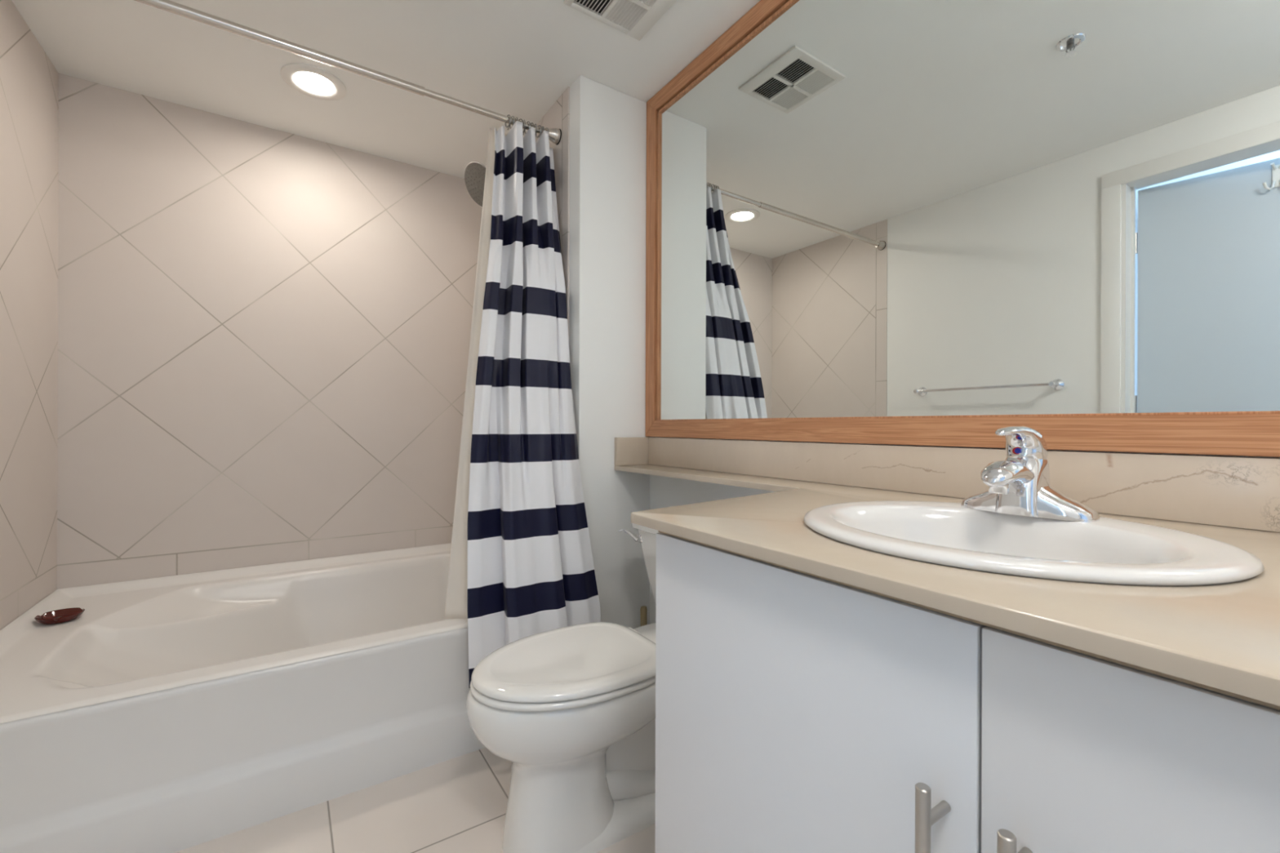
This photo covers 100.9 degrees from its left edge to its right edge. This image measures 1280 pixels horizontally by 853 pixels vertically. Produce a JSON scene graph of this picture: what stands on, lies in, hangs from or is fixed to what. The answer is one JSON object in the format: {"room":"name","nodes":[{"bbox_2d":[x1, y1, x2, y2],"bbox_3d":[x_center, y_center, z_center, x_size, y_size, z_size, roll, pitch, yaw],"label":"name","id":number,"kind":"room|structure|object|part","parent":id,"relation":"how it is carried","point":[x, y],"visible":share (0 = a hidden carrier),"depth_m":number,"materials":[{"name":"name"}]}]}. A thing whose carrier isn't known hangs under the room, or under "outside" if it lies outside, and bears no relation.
{"room":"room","nodes":[
{"label":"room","id":0,"kind":"room"},
{"bbox_2d":[0,0,58,630],"bbox_3d":[-1.803,-0.133,1.487,0.004,2.220,0.894,0,0,-34],"label":"tiled wall","id":1,"kind":"structure","parent":0,"point":[29,80],"depth_m":1.64,"materials":[{"name":"tile"}]},
{"bbox_2d":[57,73,482,589],"bbox_3d":[-1.322,-0.322,2.414,2.047,2.600,0.110,0,0,-34],"label":"wall","id":2,"kind":"structure","parent":0,"point":[264,333],"depth_m":2.16,"materials":[{"name":"tile"}]},
{"bbox_2d":[11,0,760,178],"bbox_3d":[-0.301,-1.267,0.896,2.047,0.060,3.770,0,0,-34],"label":"ceiling","id":3,"kind":"structure","parent":0,"point":[515,58],"depth_m":1.76,"materials":[{"name":"paint"}]},
{"bbox_2d":[280,62,346,100],"bbox_3d":[-1.174,-1.236,1.904,0.202,0.009,0.202,0,0,-34],"label":"recessed light","id":4,"kind":"object","parent":3,"relation":"in","point":[311,81],"visible":1,"depth_m":1.89,"materials":[{"name":"white glass"}]},
{"bbox_2d":[564,0,676,40],"bbox_3d":[-0.039,-1.232,1.502,0.266,0.009,0.260,0,0,-34],"label":"ceiling vent","id":5,"kind":"object","parent":3,"relation":"in","point":[634,19],"visible":1,"depth_m":1.57,"materials":[{"name":"white metal"}]},
{"bbox_2d":[173,747,655,852],"bbox_3d":[-0.263,1.013,0.928,1.937,0.060,3.770,0,0,-34],"label":"floor","id":6,"kind":"structure","parent":0,"point":[459,804],"depth_m":1.31,"materials":[{"name":"tile"}]},
{"bbox_2d":[0,542,485,852],"bbox_3d":[-1.121,0.777,1.832,1.514,0.404,1.082,0,0,-34],"label":"bathtub","id":7,"kind":"object","parent":6,"relation":"on","point":[175,713],"visible":0.84,"depth_m":1.40,"materials":[{"name":"white ceramic"}]},
{"bbox_2d":[34,607,84,624],"bbox_3d":[-1.786,0.586,1.627,0.106,0.024,0.098,0,0,-34],"label":"soap dish","id":8,"kind":"object","parent":7,"relation":"on","point":[60,615],"visible":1,"depth_m":1.63,"materials":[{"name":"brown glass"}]},
{"bbox_2d":[0,542,467,723],"bbox_3d":[-1.126,0.747,1.841,1.514,0.344,1.062,0,0,-34],"label":"basin","id":9,"kind":"object","parent":7,"relation":"in","point":[366,637],"depth_m":1.57,"materials":[{"name":"white ceramic"}]},
{"bbox_2d":[466,523,658,852],"bbox_3d":[-0.042,0.633,1.395,0.821,0.701,0.538,0,0,-34],"label":"toilet","id":10,"kind":"object","parent":6,"relation":"on","point":[571,708],"visible":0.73,"depth_m":1.20,"materials":[{"name":"white ceramic"}]},
{"bbox_3d":[-0.179,0.588,1.288,0.458,0.017,0.362,0,0,-34],"label":"seat","id":11,"kind":"part","parent":10,"relation":"part of","materials":[{"name":"white ceramic"}]},
{"bbox_3d":[-0.176,0.567,1.290,0.458,0.023,0.364,0,0,-34],"label":"lid","id":12,"kind":"part","parent":10,"relation":"part of","materials":[{"name":"white ceramic"}]},
{"bbox_3d":[-0.029,0.346,1.673,0.096,0.040,0.029,0,0,35],"label":"flush lever","id":13,"kind":"part","parent":10,"relation":"part of","materials":[{"name":"silver metal"}]},
{"bbox_3d":[0.206,0.303,1.545,0.243,0.040,0.514,0,0,-34],"label":"tank lid","id":14,"kind":"part","parent":10,"relation":"part of","materials":[{"name":"white ceramic"}]},
{"bbox_3d":[0.209,0.458,1.548,0.225,0.268,0.486,0,0,-34],"label":"tank","id":15,"kind":"part","parent":10,"relation":"part of","materials":[{"name":"white ceramic"}]},
{"bbox_2d":[640,605,647,626],"bbox_3d":[0.013,0.810,1.871,0.104,0.347,0.104,0,0,-34],"label":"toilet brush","id":16,"kind":"object","parent":6,"relation":"on","point":[643,611],"visible":0.16,"depth_m":1.86,"materials":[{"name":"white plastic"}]},
{"bbox_2d":[654,530,1279,852],"bbox_3d":[0.550,0.574,0.627,0.707,0.822,0.970,0,0,-34],"label":"vanity cabinet","id":17,"kind":"object","parent":6,"relation":"on","point":[797,711],"visible":0.86,"depth_m":0.51,"materials":[{"name":"white paint"}]},
{"bbox_3d":[0.166,0.526,0.664,0.018,0.706,0.480,0,0,-34],"label":"door","id":18,"kind":"part","parent":17,"relation":"part of","materials":[{"name":"white paint"}]},
{"bbox_3d":[0.259,0.433,0.467,0.045,0.242,0.012,0,0,-34],"label":"handle","id":19,"kind":"part","parent":17,"relation":"part of","materials":[{"name":"silver metal"}]},
{"bbox_2d":[613,436,1279,706],"bbox_3d":[0.296,0.102,1.030,0.684,0.119,1.944,0,0,-34],"label":"countertop","id":20,"kind":"structure","parent":17,"relation":"on","point":[1225,637],"depth_m":0.74,"materials":[{"name":"beige stone"}]},
{"bbox_2d":[803,500,1264,585],"bbox_3d":[0.470,0.206,0.716,0.460,0.148,0.486,0,0,-34],"label":"sink","id":21,"kind":"object","parent":20,"relation":"in","point":[1107,550],"visible":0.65,"depth_m":0.68,"materials":[{"name":"white ceramic"}]},
{"bbox_3d":[0.314,0.168,0.468,0.036,0.010,0.968,0,0,-34],"label":"rail","id":22,"kind":"part","parent":17,"relation":"part of","materials":[{"name":"beige wood"}]},
{"bbox_3d":[0.294,0.434,0.414,0.045,0.242,0.012,0,0,-34],"label":"handle","id":23,"kind":"part","parent":17,"relation":"part of","materials":[{"name":"silver metal"}]},
{"bbox_3d":[0.437,0.527,0.260,0.018,0.706,0.486,0,0,-34],"label":"door","id":24,"kind":"part","parent":17,"relation":"part of","materials":[{"name":"white paint"}]},
{"bbox_2d":[534,86,569,337],"bbox_3d":[-0.524,-0.129,2.316,0.006,2.220,0.942,0,0,-34],"label":"tiled wall","id":25,"kind":"structure","parent":0,"point":[557,116],"depth_m":1.96,"materials":[{"name":"tile"}]},
{"bbox_2d":[133,0,561,145],"bbox_3d":[-0.938,-1.093,1.568,1.518,0.055,0.055,0,0,-34],"label":"shower rod","id":26,"kind":"object","parent":25,"relation":"attached to","point":[554,134],"visible":0.88,"depth_m":1.56,"materials":[{"name":"grey metal"}]},
{"bbox_2d":[444,128,550,618],"bbox_3d":[-0.460,-0.235,1.814,0.432,1.670,0.257,0,0,-34],"label":"liner","id":27,"kind":"object","parent":26,"relation":"hanging from","point":[456,600],"visible":0.08,"depth_m":1.74,"materials":[{"name":"beige plastic"}]},
{"bbox_2d":[504,114,511,129],"bbox_3d":[-0.470,-1.082,1.881,0.005,0.055,0.043,0,0,-40],"label":"curtain ring","id":28,"kind":"object","parent":26,"relation":"hanging from","point":[508,114],"visible":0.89,"depth_m":1.87,"materials":[{"name":"grey metal"}]},
{"bbox_2d":[522,120,525,134],"bbox_3d":[-0.422,-1.081,1.914,0.005,0.055,0.043,0,0,-28],"label":"curtain ring","id":29,"kind":"object","parent":26,"relation":"hanging from","point":[524,121],"visible":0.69,"depth_m":1.90,"materials":[{"name":"grey metal"}]},
{"bbox_2d":[535,124,542,139],"bbox_3d":[-0.374,-1.081,1.946,0.005,0.055,0.043,0,0,-41],"label":"curtain ring","id":30,"kind":"object","parent":26,"relation":"hanging from","point":[539,125],"visible":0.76,"depth_m":1.94,"materials":[{"name":"grey metal"}]},
{"label":"curtain ring","id":31,"kind":"object","parent":26,"relation":"hanging from","visible":0},
{"bbox_2d":[467,120,600,688],"bbox_3d":[-0.390,-0.154,1.745,0.433,1.836,0.384,0,0,-43],"label":"shower curtain","id":32,"kind":"object","parent":31,"relation":"hanging from","point":[531,568],"visible":0.94,"depth_m":1.73,"materials":[{"name":"fabric"}]},
{"bbox_2d":[464,161,485,207],"bbox_3d":[-0.613,-1.026,2.236,0.234,0.197,0.178,0,0,-34],"label":"rose","id":33,"kind":"object","parent":25,"relation":"attached to","point":[475,171],"visible":0.52,"depth_m":2.20,"materials":[{"name":"silver metal"}]},
{"bbox_2d":[568,75,649,628],"bbox_3d":[-0.327,-0.128,2.399,0.414,2.220,1.024,0,0,-34],"label":"wall","id":34,"kind":"structure","parent":0,"point":[608,125],"depth_m":1.93,"materials":[{"name":"white paint"}]},
{"bbox_2d":[648,436,1279,532],"bbox_3d":[0.572,0.094,1.215,0.020,0.102,1.944,0,0,-34],"label":"backsplash","id":35,"kind":"structure","parent":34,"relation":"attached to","point":[1231,491],"depth_m":0.93,"materials":[{"name":"beige stone"}]},
{"bbox_2d":[648,436,1279,624],"bbox_3d":[0.819,-0.314,0.966,0.110,2.600,2.633,0,0,-34],"label":"wall","id":36,"kind":"structure","parent":0,"point":[664,491],"depth_m":1.82,"materials":[{"name":"white paint"}]},
{"bbox_2d":[644,0,1279,457],"bbox_3d":[0.572,-0.596,1.213,0.022,1.274,1.944,0,0,-34],"label":"wall mirror","id":37,"kind":"object","parent":36,"relation":"attached to","point":[940,223],"visible":1,"depth_m":1.06,"materials":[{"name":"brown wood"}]},
{"bbox_3d":[0.574,-1.204,1.212,0.022,0.060,1.941,0,0,-34],"label":"frame rail","id":38,"kind":"part","parent":37,"relation":"part of","materials":[{"name":"brown wood"}]},
{"bbox_3d":[0.570,0.011,1.213,0.022,0.060,1.941,0,0,-34],"label":"frame rail","id":39,"kind":"part","parent":37,"relation":"part of","materials":[{"name":"brown wood"}]},
{"bbox_2d":[960,426,1099,522],"bbox_3d":[0.558,0.066,0.790,0.150,0.134,0.175,0,0,-34],"label":"faucet","id":40,"kind":"object","parent":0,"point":[1020,484],"visible":1,"depth_m":0.78,"materials":[{"name":"silver metal"}]},
{"bbox_3d":[0.544,0.074,0.781,0.118,0.048,0.048,0,0,-34],"label":"spout","id":41,"kind":"part","parent":40,"relation":"part of","materials":[{"name":"silver metal"}]},
{"bbox_3d":[0.569,0.026,0.797,0.120,0.054,0.053,0,0,-34],"label":"handle","id":42,"kind":"part","parent":40,"relation":"part of","materials":[{"name":"silver metal"}]}
]}

